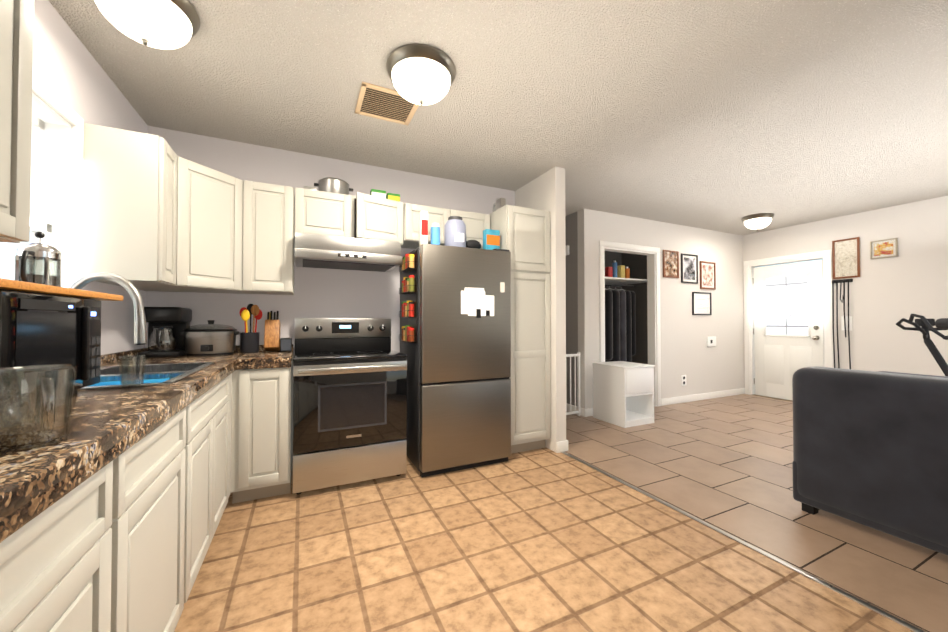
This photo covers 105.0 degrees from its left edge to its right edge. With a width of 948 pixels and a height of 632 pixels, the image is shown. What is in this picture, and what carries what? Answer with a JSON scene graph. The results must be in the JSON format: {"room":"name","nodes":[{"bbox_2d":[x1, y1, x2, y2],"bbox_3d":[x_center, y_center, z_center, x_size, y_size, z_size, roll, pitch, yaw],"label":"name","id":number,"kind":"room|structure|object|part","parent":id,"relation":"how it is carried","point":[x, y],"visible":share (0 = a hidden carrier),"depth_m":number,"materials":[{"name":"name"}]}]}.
{"room":"kitchen","nodes":[
{"label":"kitchen","id":0,"kind":"room"},
{"bbox_2d":[33,0,148,354],"bbox_3d":[-1.304,-0.108,0.282,0.120,2.540,5.190,0,-1,-25],"label":"wall","id":1,"kind":"structure","parent":0,"point":[61,60],"depth_m":1.87,"materials":[{"name":"grey paint"}]},
{"bbox_2d":[0,0,33,242],"bbox_3d":[-1.097,-0.592,0.376,0.322,0.770,1.230,0,-1,-25],"label":"upper cabinet","id":2,"kind":"object","parent":1,"relation":"attached to","point":[16,44],"visible":1,"depth_m":0.95,"materials":[{"name":"grey paint"}]},
{"bbox_2d":[0,73,83,287],"bbox_3d":[-1.784,-0.417,1.360,0.165,1.120,0.930,0,-1,-25],"label":"kitchen window","id":3,"kind":"structure","parent":1,"relation":"in","point":[56,173],"depth_m":1.69,"materials":[{"name":"white glass"}]},
{"bbox_2d":[149,126,512,464],"bbox_3d":[-0.910,-0.064,3.270,3.140,2.540,0.120,0,-1,-25],"label":"wall","id":4,"kind":"structure","parent":0,"point":[318,292],"depth_m":3.01,"materials":[{"name":"grey paint"}]},
{"bbox_2d":[81,123,294,294],"bbox_3d":[-1.698,-0.562,2.368,0.932,0.770,0.846,0,-1,-25],"label":"upper cabinet","id":5,"kind":"object","parent":4,"relation":"attached to","point":[159,214],"visible":1,"depth_m":2.15,"materials":[{"name":"grey paint"}]},
{"bbox_2d":[294,188,402,245],"bbox_3d":[-0.996,-0.764,2.929,0.805,0.350,0.434,0,-1,-25],"label":"upper cabinet","id":6,"kind":"object","parent":4,"relation":"attached to","point":[363,216],"visible":0.83,"depth_m":2.78,"materials":[{"name":"grey paint"}]},
{"bbox_2d":[304,186,316,189],"bbox_3d":[-1.295,-0.966,2.870,0.090,0.050,0.200,0,-1,-25],"label":"flat tray","id":7,"kind":"object","parent":6,"relation":"on","point":[310,188],"visible":0.25,"depth_m":2.78,"materials":[{"name":"silver metal"}]},
{"bbox_2d":[314,177,353,194],"bbox_3d":[-1.124,-1.022,2.918,0.296,0.165,0.236,0,-1,-25],"label":"stock pot","id":8,"kind":"object","parent":6,"relation":"on","point":[333,185],"visible":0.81,"depth_m":2.82,"materials":[{"name":"silver metal"}]},
{"bbox_2d":[295,232,402,271],"bbox_3d":[-0.999,-0.489,2.885,0.754,0.192,0.496,0,-1,-25],"label":"range hood","id":9,"kind":"object","parent":6,"relation":"attached to","point":[326,251],"visible":1,"depth_m":2.71,"materials":[{"name":"silver metal"}]},
{"bbox_2d":[370,189,385,198],"bbox_3d":[-0.797,-0.988,3.021,0.120,0.100,0.071,0,-1,-25],"label":"box","id":10,"kind":"object","parent":6,"relation":"on","point":[378,193],"visible":0.58,"depth_m":2.99,"materials":[{"name":"white cardboard"}]},
{"bbox_2d":[386,193,399,201],"bbox_3d":[-0.682,-0.980,3.064,0.105,0.085,0.071,0,-1,-25],"label":"box","id":11,"kind":"object","parent":6,"relation":"on","point":[392,196],"visible":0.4,"depth_m":3.03,"materials":[{"name":"yellow cardboard"}]},
{"bbox_2d":[401,203,489,248],"bbox_3d":[-0.279,-0.778,3.319,0.805,0.310,0.341,0,-1,-25],"label":"upper cabinet","id":12,"kind":"object","parent":4,"relation":"attached to","point":[476,224],"visible":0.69,"depth_m":3.13,"materials":[{"name":"grey paint"}]},
{"bbox_2d":[48,0,947,235],"bbox_3d":[1.660,-1.400,2.832,7.640,0.120,7.540,0,-1,-25],"label":"ceiling","id":13,"kind":"structure","parent":0,"point":[725,116],"depth_m":2.20,"materials":[{"name":"white paint"}]},
{"bbox_2d":[95,0,199,48],"bbox_3d":[-1.411,-1.260,1.559,0.378,0.196,0.378,0,-1,-25],"label":"ceiling light","id":14,"kind":"object","parent":13,"relation":"attached to","point":[188,9],"depth_m":1.52,"materials":[{"name":"white glass"}]},
{"bbox_3d":[-1.411,-1.252,1.559,0.320,0.115,0.320,0,-1,-25],"label":"ceiling light shade","id":15,"kind":"part","parent":14,"relation":"part of","materials":[{"name":"white glass"}]},
{"bbox_2d":[355,81,418,125],"bbox_3d":[-0.552,-1.340,2.319,0.360,0.013,0.340,0,-1,-25],"label":"ceiling vent","id":16,"kind":"object","parent":13,"relation":"in","point":[382,103],"visible":0.83,"depth_m":2.31,"materials":[{"name":"beige metal"}]},
{"bbox_2d":[386,43,455,104],"bbox_3d":[-0.287,-1.254,1.989,0.378,0.196,0.378,0,-1,-25],"label":"ceiling light","id":17,"kind":"object","parent":13,"relation":"attached to","point":[403,52],"depth_m":1.89,"materials":[{"name":"white glass"}]},
{"bbox_3d":[-0.287,-1.245,1.989,0.320,0.115,0.320,0,-1,-25],"label":"ceiling light shade","id":18,"kind":"part","parent":17,"relation":"part of","materials":[{"name":"white glass"}]},
{"bbox_2d":[741,213,774,230],"bbox_3d":[3.742,-1.212,4.794,0.348,0.196,0.348,0,-1,-25],"label":"ceiling light","id":19,"kind":"object","parent":13,"relation":"attached to","point":[759,215],"depth_m":4.70,"materials":[{"name":"white glass"}]},
{"bbox_3d":[3.742,-1.204,4.794,0.291,0.115,0.291,0,-1,-25],"label":"ceiling light shade","id":20,"kind":"part","parent":19,"relation":"part of","materials":[{"name":"white glass"}]},
{"bbox_2d":[513,166,568,451],"bbox_3d":[0.637,-0.060,3.540,0.110,2.540,0.650,0,-1,-25],"label":"wall","id":21,"kind":"structure","parent":0,"point":[546,192],"depth_m":3.26,"materials":[{"name":"grey paint"}]},
{"bbox_2d":[556,440,567,451],"bbox_3d":[0.213,1.178,4.547,0.038,0.095,2.894,0,-1,-25],"label":"baseboard","id":22,"kind":"structure","parent":21,"relation":"attached to","point":[561,446],"depth_m":3.22,"materials":[{"name":"white wood"}]},
{"bbox_2d":[174,394,947,631],"bbox_3d":[1.661,1.249,2.793,7.640,0.100,7.540,0,-1,-25],"label":"floor","id":23,"kind":"structure","parent":0,"point":[545,539],"depth_m":1.84,"materials":[{"name":"tile"}]},
{"bbox_2d":[0,441,139,631],"bbox_3d":[-0.966,0.724,0.424,0.616,0.880,0.718,0,-1,-25],"label":"base cabinet","id":24,"kind":"object","parent":23,"relation":"on","point":[121,542],"depth_m":0.70,"materials":[{"name":"grey paint"}]},
{"bbox_2d":[136,397,199,631],"bbox_3d":[-1.209,0.732,0.940,0.616,0.880,0.698,0,-1,-25],"label":"base cabinet","id":25,"kind":"object","parent":23,"relation":"on","point":[168,453],"depth_m":1.15,"materials":[{"name":"grey paint"}]},
{"bbox_2d":[196,374,231,537],"bbox_3d":[-1.843,0.752,2.286,0.616,0.880,0.835,0,-1,-25],"label":"base cabinet","id":26,"kind":"object","parent":23,"relation":"on","point":[213,435],"depth_m":1.73,"materials":[{"name":"grey paint"}]},
{"bbox_2d":[0,344,293,542],"bbox_3d":[-0.857,0.250,0.569,0.931,0.118,4.796,0,-1,-25],"label":"countertop","id":27,"kind":"structure","parent":26,"relation":"on","point":[108,425],"depth_m":0.84,"materials":[{"name":"stone"}]},
{"bbox_2d":[0,364,78,451],"bbox_3d":[-0.832,0.171,0.680,0.127,0.143,0.147,0,-1,-25],"label":"drinking glass","id":28,"kind":"object","parent":27,"relation":"on","point":[30,432],"visible":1,"depth_m":0.67,"materials":[{"name":"clear glass"}]},
{"bbox_2d":[0,289,100,411],"bbox_3d":[-1.296,0.092,0.941,0.359,0.307,0.460,0,-1,-25],"label":"microwave","id":29,"kind":"object","parent":27,"relation":"on","point":[41,329],"visible":0.92,"depth_m":0.96,"materials":[{"name":"black plastic"}]},
{"bbox_2d":[0,278,122,300],"bbox_3d":[-1.325,-0.071,0.990,0.345,0.020,0.650,0,-1,-25],"label":"cutting board","id":30,"kind":"object","parent":29,"relation":"on","point":[9,284],"visible":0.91,"depth_m":0.99,"materials":[{"name":"brown wood"}]},
{"bbox_2d":[15,232,61,286],"bbox_3d":[-1.384,-0.176,1.145,0.094,0.191,0.138,0,-1,-25],"label":"press","id":31,"kind":"object","parent":30,"relation":"on","point":[32,253],"visible":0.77,"depth_m":1.14,"materials":[{"name":"silver metal"}]},
{"bbox_2d":[69,272,146,344],"bbox_3d":[-1.570,0.030,1.527,0.290,0.435,0.114,0,-1,-25],"label":"faucet","id":32,"kind":"object","parent":27,"relation":"on","point":[140,332],"visible":0.58,"depth_m":1.58,"materials":[{"name":"silver metal"}]},
{"bbox_2d":[119,355,145,387],"bbox_3d":[-1.211,0.196,1.289,0.072,0.110,0.072,0,-1,-25],"label":"drinking glass","id":33,"kind":"object","parent":27,"relation":"on","point":[131,363],"visible":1,"depth_m":1.28,"materials":[{"name":"clear glass"}]},
{"bbox_2d":[78,362,215,389],"bbox_3d":[-1.499,0.347,1.582,0.484,0.196,0.784,0,-1,-25],"label":"sink","id":34,"kind":"object","parent":27,"relation":"in","point":[174,372],"visible":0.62,"depth_m":1.64,"materials":[{"name":"silver metal"}]},
{"bbox_2d":[86,378,170,386],"bbox_3d":[-1.396,0.355,1.417,0.336,0.164,0.306,0,-1,-25],"label":"tub","id":35,"kind":"object","parent":34,"relation":"in","point":[119,383],"depth_m":1.54,"materials":[{"name":"blue"}]},
{"bbox_2d":[137,307,191,357],"bbox_3d":[-2.071,0.105,2.435,0.234,0.325,0.297,0,-1,-25],"label":"coffee maker","id":36,"kind":"object","parent":27,"relation":"on","point":[167,326],"visible":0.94,"depth_m":2.37,"materials":[{"name":"black plastic"}]},
{"bbox_2d":[180,320,239,355],"bbox_3d":[-1.837,0.149,2.537,0.330,0.240,0.259,0,-1,-25],"label":"slow cooker","id":37,"kind":"object","parent":27,"relation":"on","point":[207,341],"visible":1,"depth_m":2.45,"materials":[{"name":"silver metal"}]},
{"bbox_2d":[239,304,262,352],"bbox_3d":[-1.655,0.088,2.697,0.141,0.367,0.142,0,-1,-25],"label":"utensil crock","id":38,"kind":"object","parent":27,"relation":"on","point":[249,342],"visible":1,"depth_m":2.66,"materials":[{"name":"black ceramic"}]},
{"bbox_2d":[264,311,279,350],"bbox_3d":[-1.550,0.115,2.795,0.100,0.312,0.180,0,-1,-25],"label":"knife block","id":39,"kind":"object","parent":27,"relation":"on","point":[272,336],"visible":1,"depth_m":2.75,"materials":[{"name":"brown wood"}]},
{"bbox_2d":[280,338,291,351],"bbox_3d":[-1.444,0.221,2.792,0.080,0.105,0.082,0,-1,-25],"label":"smart display","id":40,"kind":"object","parent":27,"relation":"on","point":[285,344],"visible":1,"depth_m":2.76,"materials":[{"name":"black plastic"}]},
{"bbox_2d":[231,358,292,503],"bbox_3d":[-1.477,0.756,2.579,0.329,0.880,0.616,0,-1,-25],"label":"base cabinet","id":41,"kind":"object","parent":23,"relation":"on","point":[261,430],"visible":1,"depth_m":2.31,"materials":[{"name":"grey paint"}]},
{"bbox_2d":[292,318,406,493],"bbox_3d":[-0.956,0.607,2.777,0.761,1.185,0.685,0,-1,-25],"label":"range","id":42,"kind":"object","parent":23,"relation":"on","point":[349,400],"visible":1,"depth_m":2.54,"materials":[{"name":"grey metal"}]},
{"bbox_2d":[400,243,510,476],"bbox_3d":[-0.179,0.329,3.125,0.760,1.750,0.695,0,-1,-25],"label":"refrigerator","id":43,"kind":"object","parent":23,"relation":"on","point":[458,360],"visible":0.92,"depth_m":2.81,"materials":[{"name":"grey metal"}]},
{"bbox_2d":[399,250,417,343],"bbox_3d":[-0.520,-0.145,2.864,0.078,0.710,0.274,0,-1,-25],"label":"shelf rack","id":44,"kind":"object","parent":43,"relation":"attached to","point":[409,266],"visible":1,"depth_m":2.80,"materials":[{"name":"black plastic"}]},
{"bbox_2d":[419,211,427,245],"bbox_3d":[-0.398,-0.686,2.868,0.055,0.270,0.061,0,-1,-25],"label":"box","id":45,"kind":"object","parent":43,"relation":"on","point":[423,226],"visible":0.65,"depth_m":2.84,"materials":[{"name":"white cardboard"}]},
{"bbox_2d":[431,223,439,244],"bbox_3d":[-0.310,-0.644,2.920,0.075,0.190,0.075,1,-1,-34],"label":"bottle","id":46,"kind":"object","parent":43,"relation":"on","point":[435,229],"depth_m":2.89,"materials":[{"name":"blue plastic"}]},
{"bbox_2d":[444,216,465,246],"bbox_3d":[-0.156,-0.681,3.015,0.180,0.265,0.181,0,-1,-25],"label":"jar","id":47,"kind":"object","parent":43,"relation":"on","point":[454,230],"depth_m":2.94,"materials":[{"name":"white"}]},
{"bbox_2d":[466,240,480,248],"bbox_3d":[-0.011,-0.598,3.083,0.150,0.099,0.120,0,-1,-25],"label":"case","id":48,"kind":"object","parent":43,"relation":"on","point":[473,244],"visible":0.75,"depth_m":3.03,"materials":[{"name":"black"}]},
{"bbox_2d":[483,229,499,249],"bbox_3d":[0.149,-0.642,3.131,0.130,0.190,0.071,0,-1,-25],"label":"snack box","id":49,"kind":"object","parent":43,"relation":"on","point":[491,239],"visible":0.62,"depth_m":3.10,"materials":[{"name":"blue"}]},
{"bbox_2d":[489,204,550,453],"bbox_3d":[0.359,0.129,3.454,0.452,2.160,0.616,0,-1,-25],"label":"pantry cabinet","id":50,"kind":"object","parent":23,"relation":"on","point":[525,236],"visible":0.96,"depth_m":3.18,"materials":[{"name":"grey paint"}]},
{"bbox_2d":[493,198,505,211],"bbox_3d":[0.338,-1.032,3.475,0.360,0.160,0.300,0,-1,-25],"label":"glassware","id":51,"kind":"object","parent":50,"relation":"on","point":[500,202],"visible":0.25,"depth_m":3.28,"materials":[{"name":"grey glass"}]},
{"bbox_2d":[566,352,580,415],"bbox_3d":[0.881,0.831,4.278,0.934,0.780,0.028,0,-1,-25],"label":"baby gate","id":52,"kind":"object","parent":23,"relation":"on","point":[578,412],"visible":0.31,"depth_m":4.45,"materials":[{"name":"white plastic"}]},
{"bbox_2d":[593,361,654,427],"bbox_3d":[1.746,0.891,4.259,0.470,0.660,0.490,0,-1,-25],"label":"nightstand","id":53,"kind":"object","parent":23,"relation":"on","point":[623,394],"visible":1,"depth_m":4.12,"materials":[{"name":"white laminate"}]},
{"bbox_2d":[561,451,924,631],"bbox_3d":[1.718,1.173,1.229,0.030,0.006,4.420,0,-1,-25],"label":"transition strip","id":54,"kind":"object","parent":23,"relation":"on","point":[855,599],"depth_m":1.75,"materials":[{"name":"silver metal"}]},
{"bbox_2d":[792,366,947,555],"bbox_3d":[2.912,0.742,1.422,1.010,0.875,2.340,0,-1,-25],"label":"couch","id":55,"kind":"object","parent":23,"relation":"on","point":[870,449],"visible":1,"depth_m":1.92,"materials":[{"name":"fabric"}]},
{"bbox_2d":[896,314,947,375],"bbox_3d":[4.035,0.586,2.993,0.540,1.221,0.957,0,-1,20],"label":"exercise bike","id":56,"kind":"object","parent":23,"relation":"on","point":[926,325],"visible":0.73,"depth_m":3.21,"materials":[{"name":"black metal"}]},
{"bbox_2d":[569,212,576,405],"bbox_3d":[0.929,-0.031,5.502,0.150,2.540,2.050,0,-1,-25],"label":"wall","id":57,"kind":"structure","parent":0,"point":[572,217],"depth_m":4.62,"materials":[{"name":"grey paint"}]},
{"bbox_2d":[567,403,586,416],"bbox_3d":[0.910,1.190,5.334,0.020,0.095,2.064,0,-1,-25],"label":"baseboard","id":58,"kind":"structure","parent":57,"relation":"attached to","point":[583,411],"depth_m":4.53,"materials":[{"name":"white wood"}]},
{"bbox_2d":[577,209,744,408],"bbox_3d":[2.809,-0.035,5.172,3.270,2.540,0.150,0,-1,-25],"label":"wall","id":59,"kind":"structure","parent":0,"point":[684,349],"depth_m":5.25,"materials":[{"name":"grey paint"}]},
{"bbox_2d":[605,260,646,284],"bbox_3d":[1.865,-0.640,5.237,1.366,0.281,0.598,0,-1,-25],"label":"closet shelf","id":60,"kind":"object","parent":59,"relation":"attached to","point":[616,274],"visible":0.54,"depth_m":5.14,"materials":[{"name":"white"}]},
{"bbox_2d":[605,284,635,361],"bbox_3d":[1.852,0.141,5.254,1.366,1.230,0.562,0,-1,-25],"label":"garment","id":61,"kind":"object","parent":60,"relation":"hanging from","point":[620,324],"visible":0.4,"depth_m":5.05,"materials":[{"name":"black fabric"}]},
{"bbox_2d":[599,240,660,406],"bbox_3d":[2.037,0.144,4.813,1.090,2.170,0.136,0,-1,-25],"label":"trim","id":62,"kind":"structure","parent":59,"relation":"attached to","point":[653,308],"depth_m":4.96,"materials":[{"name":"white wood"}]},
{"bbox_2d":[663,250,678,277],"bbox_3d":[2.763,-0.727,5.097,0.315,0.380,0.020,0,-1,-25],"label":"picture frame","id":63,"kind":"object","parent":59,"relation":"attached to","point":[670,264],"visible":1,"depth_m":5.10,"materials":[{"name":"brown paper"}]},
{"bbox_2d":[681,375,686,385],"bbox_3d":[2.998,0.919,5.191,0.110,0.150,0.009,0,-1,-25],"label":"outlet","id":64,"kind":"object","parent":59,"relation":"attached to","point":[683,377],"depth_m":5.18,"materials":[{"name":"white plastic"}]},
{"bbox_2d":[681,253,697,283],"bbox_3d":[3.125,-0.684,5.267,0.355,0.420,0.020,0,-1,-25],"label":"picture frame","id":65,"kind":"object","parent":59,"relation":"attached to","point":[689,268],"visible":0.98,"depth_m":5.26,"materials":[{"name":"black"}]},
{"bbox_2d":[692,292,711,314],"bbox_3d":[3.374,-0.182,5.377,0.425,0.340,0.020,0,-1,-25],"label":"picture frame","id":66,"kind":"object","parent":59,"relation":"attached to","point":[701,303],"visible":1,"depth_m":5.38,"materials":[{"name":"black"}]},
{"bbox_2d":[661,388,744,405],"bbox_3d":[3.446,1.190,5.396,1.949,0.095,0.014,0,-1,-25],"label":"baseboard","id":67,"kind":"structure","parent":59,"relation":"attached to","point":[703,396],"depth_m":5.34,"materials":[{"name":"white wood"}]},
{"bbox_2d":[700,261,715,289],"bbox_3d":[3.503,-0.607,5.444,0.350,0.410,0.020,0,-1,-25],"label":"picture frame","id":68,"kind":"object","parent":59,"relation":"attached to","point":[707,275],"visible":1,"depth_m":5.44,"materials":[{"name":"white paper"}]},
{"bbox_2d":[707,336,715,346],"bbox_3d":[3.571,0.383,5.460,0.200,0.150,0.025,0,-1,-25],"label":"light switch","id":69,"kind":"object","parent":59,"relation":"attached to","point":[711,341],"depth_m":5.44,"materials":[{"name":"white plastic"}]},
{"bbox_2d":[745,196,947,375],"bbox_3d":[5.467,-0.059,3.555,0.120,2.540,5.340,0,-1,-25],"label":"wall","id":70,"kind":"structure","parent":0,"point":[883,296],"depth_m":4.39,"materials":[{"name":"grey paint"}]},
{"bbox_2d":[753,260,823,399],"bbox_3d":[4.575,0.229,5.342,0.125,1.993,0.850,0,-1,-25],"label":"entry door","id":71,"kind":"structure","parent":70,"relation":"in","point":[788,331],"depth_m":5.35,"materials":[{"name":"white"}]},
{"bbox_2d":[744,249,833,401],"bbox_3d":[4.609,0.177,5.353,0.136,2.120,1.070,0,-1,-25],"label":"door frame","id":72,"kind":"structure","parent":70,"relation":"attached to","point":[824,255],"depth_m":5.48,"materials":[{"name":"white wood"}]},
{"bbox_2d":[832,279,852,368],"bbox_3d":[4.808,0.156,4.745,0.053,1.265,0.200,0,-1,-25],"label":"rack","id":73,"kind":"object","parent":70,"relation":"attached to","point":[843,281],"visible":0.96,"depth_m":4.77,"materials":[{"name":"black metal"}]},
{"bbox_2d":[832,237,859,278],"bbox_3d":[4.839,-0.747,4.729,0.020,0.510,0.260,0,-1,-25],"label":"picture frame","id":74,"kind":"object","parent":70,"relation":"attached to","point":[845,258],"visible":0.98,"depth_m":4.72,"materials":[{"name":"beige paper"}]},
{"bbox_2d":[841,316,851,330],"bbox_3d":[4.842,0.095,4.721,0.013,0.185,0.105,0,-1,-25],"label":"light switch","id":75,"kind":"object","parent":70,"relation":"attached to","point":[842,317],"depth_m":4.72,"materials":[{"name":"white plastic"}]},
{"bbox_2d":[870,238,897,258],"bbox_3d":[4.984,-0.817,4.423,0.020,0.220,0.230,0,-1,-25],"label":"picture frame","id":76,"kind":"object","parent":70,"relation":"attached to","point":[886,248],"visible":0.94,"depth_m":4.42,"materials":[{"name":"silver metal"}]}
]}

